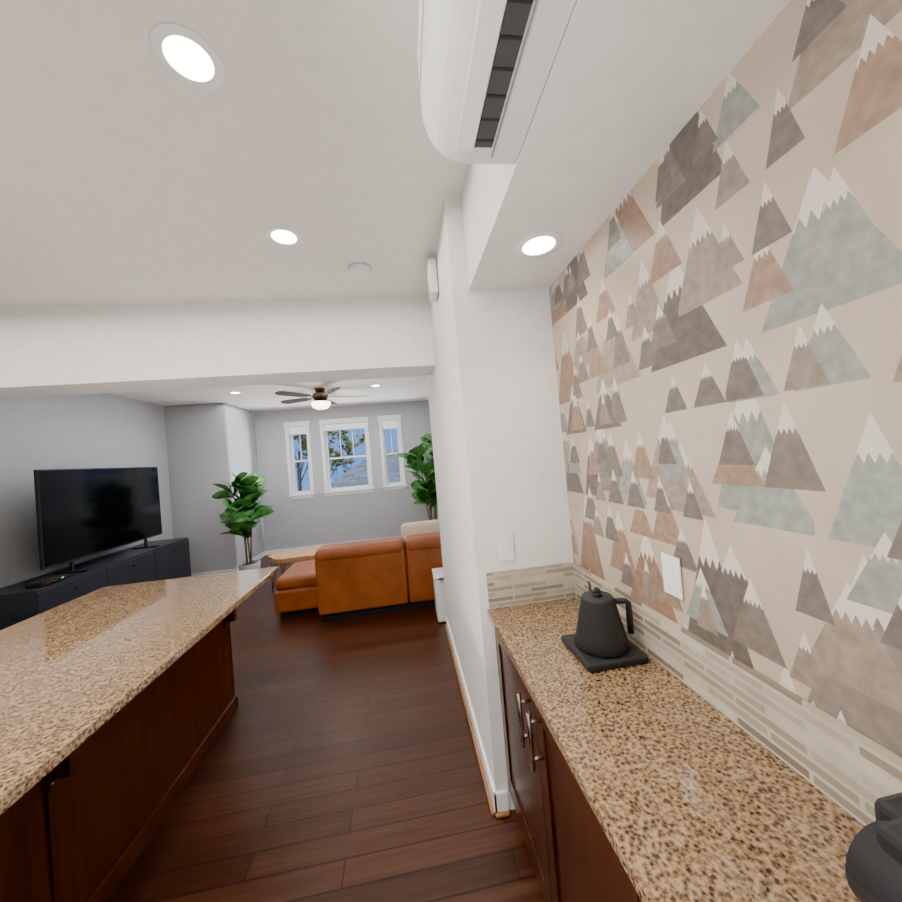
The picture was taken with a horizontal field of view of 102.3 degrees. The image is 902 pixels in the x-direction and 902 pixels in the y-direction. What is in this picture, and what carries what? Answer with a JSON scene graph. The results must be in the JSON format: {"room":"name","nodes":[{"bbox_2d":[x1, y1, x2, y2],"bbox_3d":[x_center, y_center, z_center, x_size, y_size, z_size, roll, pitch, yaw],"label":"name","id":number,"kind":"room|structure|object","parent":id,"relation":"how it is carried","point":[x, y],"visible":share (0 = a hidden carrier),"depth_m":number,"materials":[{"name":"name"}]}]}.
{"room":"kitchen","nodes":[
{"label":"kitchen","id":0,"kind":"room"},
{"bbox_2d":[0,0,466,413],"bbox_3d":[-2.548,-1.018,0.525,10.000,0.120,13.680,-5,-1,-7],"label":"ceiling","id":1,"kind":"structure","parent":0,"point":[132,170],"depth_m":1.38,"materials":[{"name":"white paint"}]},
{"bbox_2d":[149,22,225,90],"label":"recessed light","id":2,"kind":"object","parent":1,"relation":"in","point":[186,56],"depth_m":1.02,"materials":[{"name":"white plastic"}]},
{"bbox_2d":[265,226,302,247],"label":"recessed light","id":3,"kind":"object","parent":1,"relation":"in","point":[282,236],"depth_m":1.83,"materials":[{"name":"white plastic"}]},
{"bbox_2d":[275,387,356,413],"bbox_3d":[-1.927,-0.695,5.471,1.326,0.472,1.310,-5,-1,-7],"label":"ceiling fan","id":4,"kind":"object","parent":1,"relation":"hanging from","point":[319,396],"visible":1,"depth_m":5.33,"materials":[{"name":"brown metal"}]},
{"bbox_2d":[349,262,370,276],"bbox_3d":[-0.547,-1.085,2.189,0.132,0.034,0.132,-5,-1,-7],"label":"smoke detector","id":5,"kind":"object","parent":1,"relation":"attached to","point":[358,269],"visible":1,"depth_m":2.15,"materials":[{"name":"white plastic"}]},
{"bbox_2d":[108,556,543,901],"bbox_3d":[-2.302,1.851,0.480,10.000,0.120,13.680,-5,-1,-7],"label":"floor","id":6,"kind":"structure","parent":0,"point":[339,762],"depth_m":1.79,"materials":[{"name":"brown wood"}]},
{"bbox_2d":[0,537,190,629],"bbox_3d":[-3.808,1.595,4.059,0.540,0.759,2.150,-5,-1,-7],"label":"tv stand","id":7,"kind":"object","parent":6,"relation":"on","point":[163,560],"visible":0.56,"depth_m":3.76,"materials":[{"name":"black wood"}]},
{"bbox_2d":[25,573,68,588],"bbox_3d":[-3.599,1.160,3.246,0.132,0.044,0.260,-5,-1,-7],"label":"cable box","id":8,"kind":"object","parent":7,"relation":"on","point":[42,582],"visible":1,"depth_m":3.20,"materials":[{"name":"black plastic"}]},
{"bbox_2d":[33,467,161,574],"bbox_3d":[-3.836,0.702,4.090,0.280,1.024,1.630,-5,-1,-7],"label":"tv","id":9,"kind":"object","parent":7,"relation":"on","point":[83,513],"visible":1,"depth_m":3.83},
{"bbox_2d":[0,566,278,901],"bbox_3d":[-1.528,1.121,0.784,1.130,1.211,3.435,-5,-1,-7],"label":"kitchen island","id":10,"kind":"object","parent":6,"relation":"on","point":[118,706],"visible":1,"depth_m":1.47,"materials":[{"name":"stone"}]},
{"bbox_2d":[212,472,274,570],"bbox_3d":[-3.033,1.117,5.408,0.716,1.620,0.748,-5,-1,-7],"label":"fiddle leaf fig","id":11,"kind":"object","parent":6,"relation":"on","point":[245,509],"visible":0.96,"depth_m":5.35,"materials":[{"name":"plant"}]},
{"bbox_2d":[268,546,320,591],"bbox_3d":[-1.956,1.618,5.064,1.135,0.430,0.552,-5,-1,-7],"label":"coffee table","id":12,"kind":"object","parent":6,"relation":"on","point":[303,554],"visible":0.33,"depth_m":4.90,"materials":[{"name":"brown wood"}]},
{"bbox_2d":[274,519,442,621],"bbox_3d":[-0.819,1.295,4.649,2.370,0.864,1.765,-5,-1,-7],"label":"sofa","id":13,"kind":"object","parent":6,"relation":"on","point":[337,581],"visible":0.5,"depth_m":3.81,"materials":[{"name":"leather"}]},
{"bbox_2d":[396,433,436,519],"bbox_3d":[-0.428,0.682,6.370,1.000,2.072,0.915,-5,-1,-7],"label":"fiddle leaf fig","id":14,"kind":"object","parent":6,"relation":"on","point":[424,492],"visible":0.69,"depth_m":6.28,"materials":[{"name":"plant"}]},
{"bbox_2d":[432,567,446,623],"bbox_3d":[-0.018,1.420,3.609,0.288,0.444,0.334,-5,-1,-7],"label":"trash bin","id":15,"kind":"object","parent":6,"relation":"on","point":[439,593],"visible":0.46,"depth_m":3.46,"materials":[{"name":"white plastic"}]},
{"bbox_2d":[486,562,901,901],"bbox_3d":[0.525,1.023,0.607,0.438,1.049,2.074,-5,-1,-7],"label":"kitchen counter","id":16,"kind":"object","parent":6,"relation":"on","point":[683,764],"visible":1,"depth_m":0.79,"materials":[{"name":"beige stone"}]},
{"bbox_2d":[561,581,648,672],"bbox_3d":[0.492,0.561,1.231,0.201,0.214,0.241,-5,-1,-7],"label":"kettle","id":17,"kind":"object","parent":16,"relation":"on","point":[598,640],"visible":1,"depth_m":1.16,"materials":[{"name":"black metal"}]},
{"bbox_2d":[845,792,901,901],"bbox_3d":[0.514,0.503,0.296,0.350,0.297,0.202,-5,-1,-7],"label":"coffee machine","id":18,"kind":"object","parent":16,"relation":"on","point":[873,868],"visible":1,"depth_m":0.35,"materials":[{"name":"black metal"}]},
{"bbox_2d":[0,0,789,809],"bbox_3d":[-2.405,0.412,0.344,10.400,2.760,13.760,-5,-1,-7],"label":"wall","id":19,"kind":"structure","parent":0,"point":[630,86],"depth_m":2.27,"materials":[{"name":"white paint"}]},
{"bbox_2d":[283,414,407,499],"bbox_3d":[-2.068,0.103,7.216,2.283,1.495,0.218,-5,-1,-7],"label":"window","id":20,"kind":"structure","parent":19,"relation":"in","point":[310,493],"depth_m":7.17,"materials":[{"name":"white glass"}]},
{"bbox_2d":[289,426,305,434],"bbox_3d":[-2.992,-0.392,7.101,0.309,0.153,0.055,-5,-1,-7],"label":"window blinds","id":21,"kind":"object","parent":20,"relation":"attached to","point":[292,430],"depth_m":7.08,"materials":[{"name":"fabric"}]},
{"bbox_2d":[324,422,364,430],"bbox_3d":[-2.109,-0.481,7.218,0.780,0.124,0.055,-5,-1,-7],"label":"window blinds","id":22,"kind":"object","parent":20,"relation":"attached to","point":[360,425],"depth_m":7.20,"materials":[{"name":"fabric"}]},
{"bbox_2d":[382,420,397,428],"bbox_3d":[-1.232,-0.530,7.333,0.307,0.173,0.055,-5,-1,-7],"label":"window blinds","id":23,"kind":"object","parent":20,"relation":"attached to","point":[390,424],"depth_m":7.31,"materials":[{"name":"fabric"}]},
{"bbox_2d":[191,536,509,818],"bbox_3d":[-1.631,1.725,2.982,4.600,0.094,8.300,-5,-1,-7],"label":"baseboard","id":24,"kind":"structure","parent":19,"relation":"attached to","point":[498,802],"depth_m":2.02,"materials":[{"name":"white wood"}]},
{"bbox_2d":[427,258,438,301],"bbox_3d":[-0.109,-1.001,2.132,0.047,0.200,0.140,-5,-1,-7],"label":"door chime","id":25,"kind":"object","parent":19,"relation":"attached to","point":[433,288],"visible":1,"depth_m":2.07,"materials":[{"name":"white plastic"}]},
{"bbox_2d":[417,0,575,164],"bbox_3d":[0.098,-0.904,0.472,0.236,0.311,0.960,-5,-1,-7],"label":"air conditioner","id":26,"kind":"object","parent":19,"relation":"attached to","point":[484,67],"visible":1,"depth_m":0.73,"materials":[{"name":"white plastic"}]},
{"bbox_2d":[498,533,514,560],"bbox_3d":[0.248,0.431,1.627,0.070,0.120,0.012,-5,-1,-7],"label":"light switch","id":27,"kind":"object","parent":19,"relation":"attached to","point":[506,546],"visible":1,"depth_m":1.63,"materials":[{"name":"plastic"}]},
{"bbox_2d":[515,231,563,259],"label":"recessed light","id":28,"kind":"object","parent":19,"relation":"in","point":[537,245],"depth_m":1.33,"materials":[{"name":"white plastic"}]},
{"bbox_2d":[549,0,901,756],"bbox_3d":[0.654,-0.071,0.653,0.004,1.441,2.080,-5,-1,-7],"label":"wall","id":29,"kind":"structure","parent":19,"relation":"attached to","point":[725,290],"depth_m":0.73,"materials":[{"name":"paper"}]},
{"bbox_2d":[661,553,683,599],"bbox_3d":[0.629,0.356,1.037,0.009,0.115,0.070,-5,-1,-7],"label":"light switch","id":30,"kind":"object","parent":29,"relation":"attached to","point":[672,576],"visible":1,"depth_m":1.03,"materials":[{"name":"plastic"}]},
{"label":"outside","id":31,"kind":"structure","parent":0,"visible":0},
{"bbox_2d":[254,422,400,546],"bbox_3d":[-1.994,1.947,16.524,17.225,12.144,15.666,-5,-1,-7],"label":"house","id":32,"kind":"structure","parent":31,"point":[356,476],"depth_m":17.13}
]}

